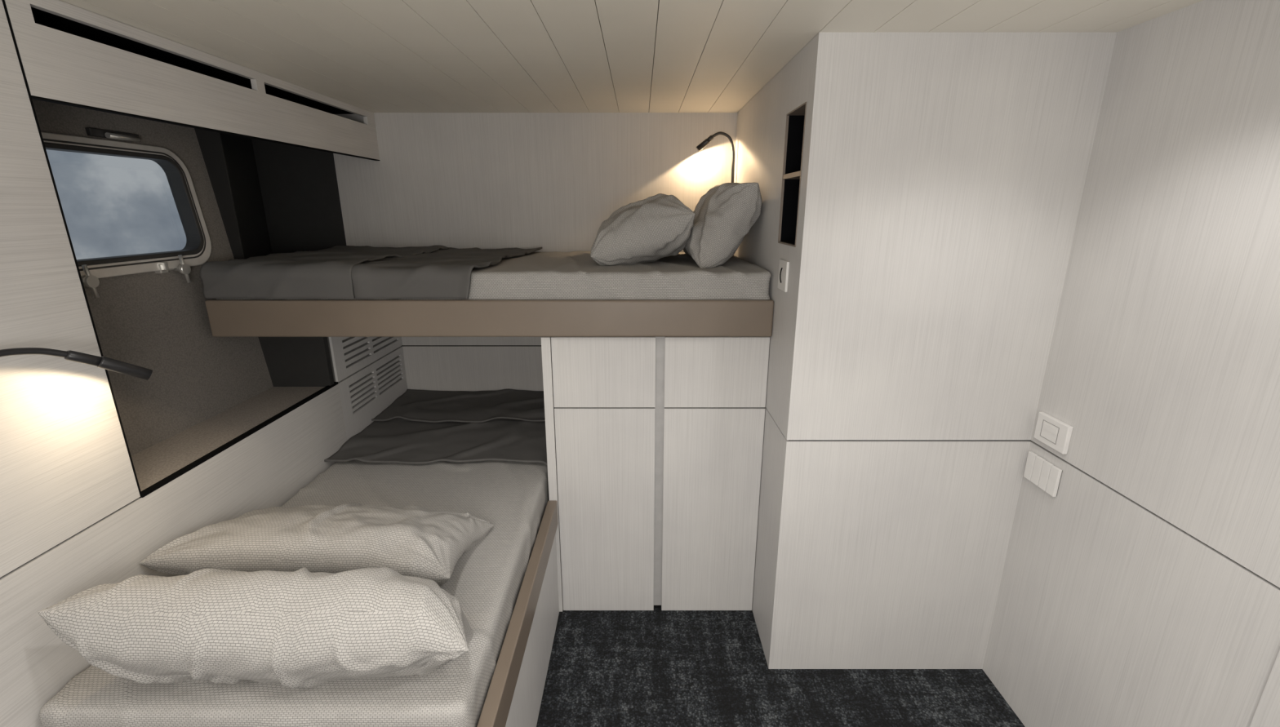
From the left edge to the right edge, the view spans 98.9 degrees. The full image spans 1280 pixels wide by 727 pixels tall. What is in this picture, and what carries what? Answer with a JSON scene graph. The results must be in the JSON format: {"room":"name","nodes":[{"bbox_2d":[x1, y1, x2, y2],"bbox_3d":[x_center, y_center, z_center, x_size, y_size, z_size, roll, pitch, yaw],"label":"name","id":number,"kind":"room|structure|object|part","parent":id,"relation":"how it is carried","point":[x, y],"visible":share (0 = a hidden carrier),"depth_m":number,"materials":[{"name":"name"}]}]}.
{"room":"boat cabin","nodes":[
{"label":"boat cabin","id":0,"kind":"room"},
{"bbox_2d":[31,98,273,456],"bbox_3d":[-1.581,-0.399,1.919,0.346,1.142,1.778,-2,16,-8],"label":"wall","id":1,"kind":"structure","parent":0,"point":[157,322],"depth_m":1.81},
{"bbox_2d":[40,127,211,297],"bbox_3d":[-1.548,-0.444,1.595,0.108,0.460,0.672,0,16,0],"label":"window","id":2,"kind":"structure","parent":1,"relation":"in","point":[197,251],"depth_m":1.71,"materials":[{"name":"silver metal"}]},
{"bbox_3d":[-1.515,-0.220,1.480,0.042,0.092,0.067,0,16,0],"label":"clamp handle","id":3,"kind":"part","parent":2,"relation":"part of","materials":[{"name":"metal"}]},
{"bbox_3d":[-1.515,-0.307,1.788,0.042,0.092,0.067,0,16,0],"label":"clamp handle","id":4,"kind":"part","parent":2,"relation":"part of","materials":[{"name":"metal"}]},
{"bbox_2d":[4,0,379,160],"bbox_3d":[-1.422,-0.860,1.841,0.356,0.210,1.557,0,16,0],"label":"shelf","id":5,"kind":"object","parent":1,"relation":"attached to","point":[70,55],"visible":1,"depth_m":1.46,"materials":[{"name":"laminate"}]},
{"bbox_2d":[131,349,395,497],"bbox_3d":[-1.562,0.145,2.074,0.635,0.033,1.710,0,16,0],"label":"window ledge","id":6,"kind":"object","parent":1,"relation":"attached to","point":[156,466],"depth_m":1.73,"materials":[{"name":"fabric"}]},
{"bbox_2d":[257,337,333,386],"bbox_3d":[-1.389,-0.036,2.186,0.283,0.262,0.025,0,16,0],"label":"wall panel","id":7,"kind":"object","parent":1,"relation":"attached to","point":[291,362],"depth_m":2.18,"materials":[{"name":"black"}]},
{"bbox_2d":[0,0,346,726],"bbox_3d":[-1.265,0.291,1.062,0.040,2.000,3.685,0,16,0],"label":"wall","id":8,"kind":"structure","parent":0,"point":[74,519],"depth_m":1.16,"materials":[{"name":"laminate"}]},
{"bbox_2d":[0,347,152,380],"bbox_3d":[-1.173,0.099,1.069,0.066,0.265,0.388,5,17,16],"label":"reading lamp","id":9,"kind":"object","parent":8,"relation":"attached to","point":[104,362],"visible":1,"depth_m":1.14,"materials":[{"name":"black metal"}]},
{"bbox_2d":[326,337,402,382],"bbox_3d":[-1.257,-0.134,2.527,0.024,0.258,0.633,0,16,0],"label":"air vent","id":10,"kind":"object","parent":8,"relation":"in","point":[348,355],"visible":0.42,"depth_m":2.40,"materials":[{"name":"laminate"}]},
{"bbox_2d":[337,346,407,440],"bbox_3d":[-1.257,0.127,2.601,0.024,0.271,0.633,0,16,0],"label":"air vent","id":11,"kind":"object","parent":8,"relation":"in","point":[366,393],"visible":0.94,"depth_m":2.54,"materials":[{"name":"plastic"}]},
{"bbox_2d":[251,112,737,391],"bbox_3d":[-0.713,-0.218,2.854,2.375,2.000,0.040,0,16,0],"label":"wall","id":12,"kind":"structure","parent":0,"point":[549,181],"depth_m":2.65,"materials":[{"name":"laminate"}]},
{"bbox_2d":[59,0,1203,112],"bbox_3d":[-0.325,-0.701,0.804,3.250,0.050,3.730,0,16,0],"label":"ceiling","id":13,"kind":"structure","parent":0,"point":[371,55],"depth_m":1.41,"materials":[{"name":"white wood"}]},
{"bbox_2d":[536,606,1024,726],"bbox_3d":[-0.300,1.271,1.364,3.200,0.050,3.730,0,16,0],"label":"floor","id":14,"kind":"structure","parent":0,"point":[657,668],"depth_m":1.87,"materials":[{"name":"carpet"}]},
{"bbox_2d":[476,501,559,726],"bbox_3d":[-0.778,0.776,2.083,0.930,0.505,1.983,0,16,0],"label":"bunk bed","id":15,"kind":"object","parent":14,"relation":"on","point":[513,699],"visible":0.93,"depth_m":1.61,"materials":[{"name":"beige paint"}]},
{"bbox_2d":[38,460,549,726],"bbox_3d":[-0.795,0.523,2.043,0.892,0.183,1.918,0,16,0],"label":"mattress","id":16,"kind":"object","parent":15,"relation":"on","point":[486,580],"visible":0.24,"depth_m":1.20,"materials":[{"name":"white fabric"}]},
{"bbox_2d":[38,567,473,689],"bbox_3d":[-0.753,0.570,1.188,0.835,0.272,0.270,1,16,2],"label":"pillow","id":17,"kind":"object","parent":16,"relation":"on","point":[301,628],"visible":1,"depth_m":1.07,"materials":[{"name":"white fabric"}]},
{"bbox_2d":[139,502,494,585],"bbox_3d":[-0.850,0.495,1.539,0.770,0.212,0.383,1,16,2],"label":"pillow","id":18,"kind":"object","parent":16,"relation":"on","point":[413,541],"visible":0.87,"depth_m":1.39,"materials":[{"name":"white fabric"}]},
{"bbox_2d":[324,389,547,466],"bbox_3d":[-0.794,0.279,2.529,0.900,0.077,0.837,0,16,0],"label":"blanket","id":19,"kind":"object","parent":16,"relation":"on","point":[420,427],"visible":0.9,"depth_m":2.44,"materials":[{"name":"grey fabric"}]},
{"bbox_3d":[-0.336,0.953,1.648,0.020,0.403,1.050,0,16,0],"label":"plinth panel","id":20,"kind":"part","parent":15,"relation":"part of","materials":[{"name":"laminate"}]},
{"bbox_2d":[541,337,769,612],"bbox_3d":[0.054,0.329,2.502,0.797,1.137,0.930,0,16,0],"label":"cupboard","id":21,"kind":"object","parent":14,"relation":"on","point":[654,445],"visible":0.81,"depth_m":2.04,"materials":[{"name":"laminate"}]},
{"bbox_2d":[204,299,773,337],"bbox_3d":[-0.509,-0.281,2.319,1.924,0.127,0.951,0,16,0],"label":"bunk bed","id":22,"kind":"object","parent":21,"relation":"on","point":[227,317],"visible":0.98,"depth_m":1.86,"materials":[{"name":"beige paint"}]},
{"bbox_2d":[216,251,771,299],"bbox_3d":[-0.505,-0.342,2.314,1.923,0.203,0.938,0,16,0],"label":"mattress","id":23,"kind":"object","parent":22,"relation":"on","point":[555,275],"visible":0.43,"depth_m":1.87,"materials":[{"name":"white fabric"}]},
{"bbox_2d":[200,244,542,299],"bbox_3d":[-0.978,-0.403,2.282,0.997,0.125,0.943,0,16,0],"label":"blanket","id":24,"kind":"object","parent":23,"relation":"on","point":[335,272],"visible":1,"depth_m":1.85,"materials":[{"name":"grey fabric"}]},
{"bbox_2d":[590,193,694,265],"bbox_3d":[0.019,-0.554,2.307,0.384,0.306,0.660,1,16,2],"label":"pillow","id":25,"kind":"object","parent":23,"relation":"on","point":[652,228],"visible":0.96,"depth_m":2.02,"materials":[{"name":"white fabric"}]},
{"bbox_2d":[683,182,762,268],"bbox_3d":[0.313,-0.575,2.259,0.287,0.323,0.660,0,16,0],"label":"pillow","id":26,"kind":"object","parent":23,"relation":"on","point":[726,212],"visible":0.87,"depth_m":1.98,"materials":[{"name":"white fabric"}]},
{"bbox_3d":[-0.328,0.329,2.502,0.032,1.137,0.930,0,16,0],"label":"panel","id":27,"kind":"part","parent":21,"relation":"part of","materials":[{"name":"laminate"}]},
{"bbox_3d":[-0.128,0.031,1.951,0.366,0.260,0.020,0,16,0],"label":"door","id":28,"kind":"part","parent":21,"relation":"part of","materials":[{"name":"laminate"}]},
{"bbox_3d":[-0.128,0.580,2.107,0.366,0.870,0.020,0,16,0],"label":"door","id":29,"kind":"part","parent":21,"relation":"part of","materials":[{"name":"laminate"}]},
{"bbox_3d":[0.270,0.580,2.107,0.366,0.870,0.020,0,16,0],"label":"door","id":30,"kind":"part","parent":21,"relation":"part of","materials":[{"name":"laminate"}]},
{"bbox_3d":[0.270,0.031,1.951,0.366,0.260,0.020,0,16,0],"label":"door","id":31,"kind":"part","parent":21,"relation":"part of","materials":[{"name":"laminate"}]},
{"bbox_2d":[733,31,1116,669],"bbox_3d":[0.843,-0.046,2.249,0.776,2.000,1.218,0,16,0],"label":"wall column","id":32,"kind":"structure","parent":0,"point":[944,174],"depth_m":1.62,"materials":[{"name":"laminate"}]},
{"bbox_2d":[696,131,734,182],"bbox_3d":[0.357,-0.935,2.564,0.194,0.282,0.040,0,16,0],"label":"reading lamp","id":33,"kind":"object","parent":32,"relation":"attached to","point":[706,141],"visible":0.89,"depth_m":2.53,"materials":[{"name":"black"}]},
{"bbox_2d":[777,258,789,292],"bbox_3d":[0.449,-0.278,1.722,0.011,0.093,0.095,0,16,0],"label":"wall socket","id":34,"kind":"object","parent":32,"relation":"attached to","point":[784,266],"visible":1,"depth_m":1.71,"materials":[{"name":"white plastic"}]},
{"bbox_2d":[777,102,806,247],"bbox_3d":[0.529,-0.556,1.645,0.153,0.390,0.208,0,16,0],"label":"shelf niche","id":35,"kind":"object","parent":32,"relation":"attached to","point":[796,118],"visible":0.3,"depth_m":1.72,"materials":[{"name":"black"}]},
{"bbox_3d":[0.527,-0.565,1.642,0.146,0.014,0.198,0,16,0],"label":"divider shelf","id":36,"kind":"part","parent":35,"relation":"part of","materials":[{"name":"beige wood"}]},
{"bbox_2d":[982,0,1279,726],"bbox_3d":[1.236,0.457,0.477,0.050,2.000,2.467,0,16,0],"label":"wall","id":37,"kind":"structure","parent":0,"point":[1144,593],"depth_m":1.26,"materials":[{"name":"laminate"}]},
{"bbox_2d":[1023,451,1062,497],"bbox_3d":[1.205,0.330,1.639,0.012,0.086,0.127,0,16,0],"label":"light switch","id":38,"kind":"object","parent":37,"relation":"attached to","point":[1042,473],"visible":1,"depth_m":1.63,"materials":[{"name":"white plastic"}]},
{"bbox_2d":[1033,412,1073,454],"bbox_3d":[1.203,0.201,1.597,0.015,0.084,0.120,0,16,0],"label":"thermostat","id":39,"kind":"object","parent":37,"relation":"attached to","point":[1056,434],"visible":1,"depth_m":1.58,"materials":[{"name":"white plastic"}]},
{"bbox_2d":[1249,650,1279,726],"bbox_3d":[1.205,0.456,0.535,0.012,1.969,0.900,0,16,0],"label":"door","id":40,"kind":"structure","parent":37,"relation":"in","point":[1267,714],"depth_m":1.04,"materials":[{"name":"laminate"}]}
]}

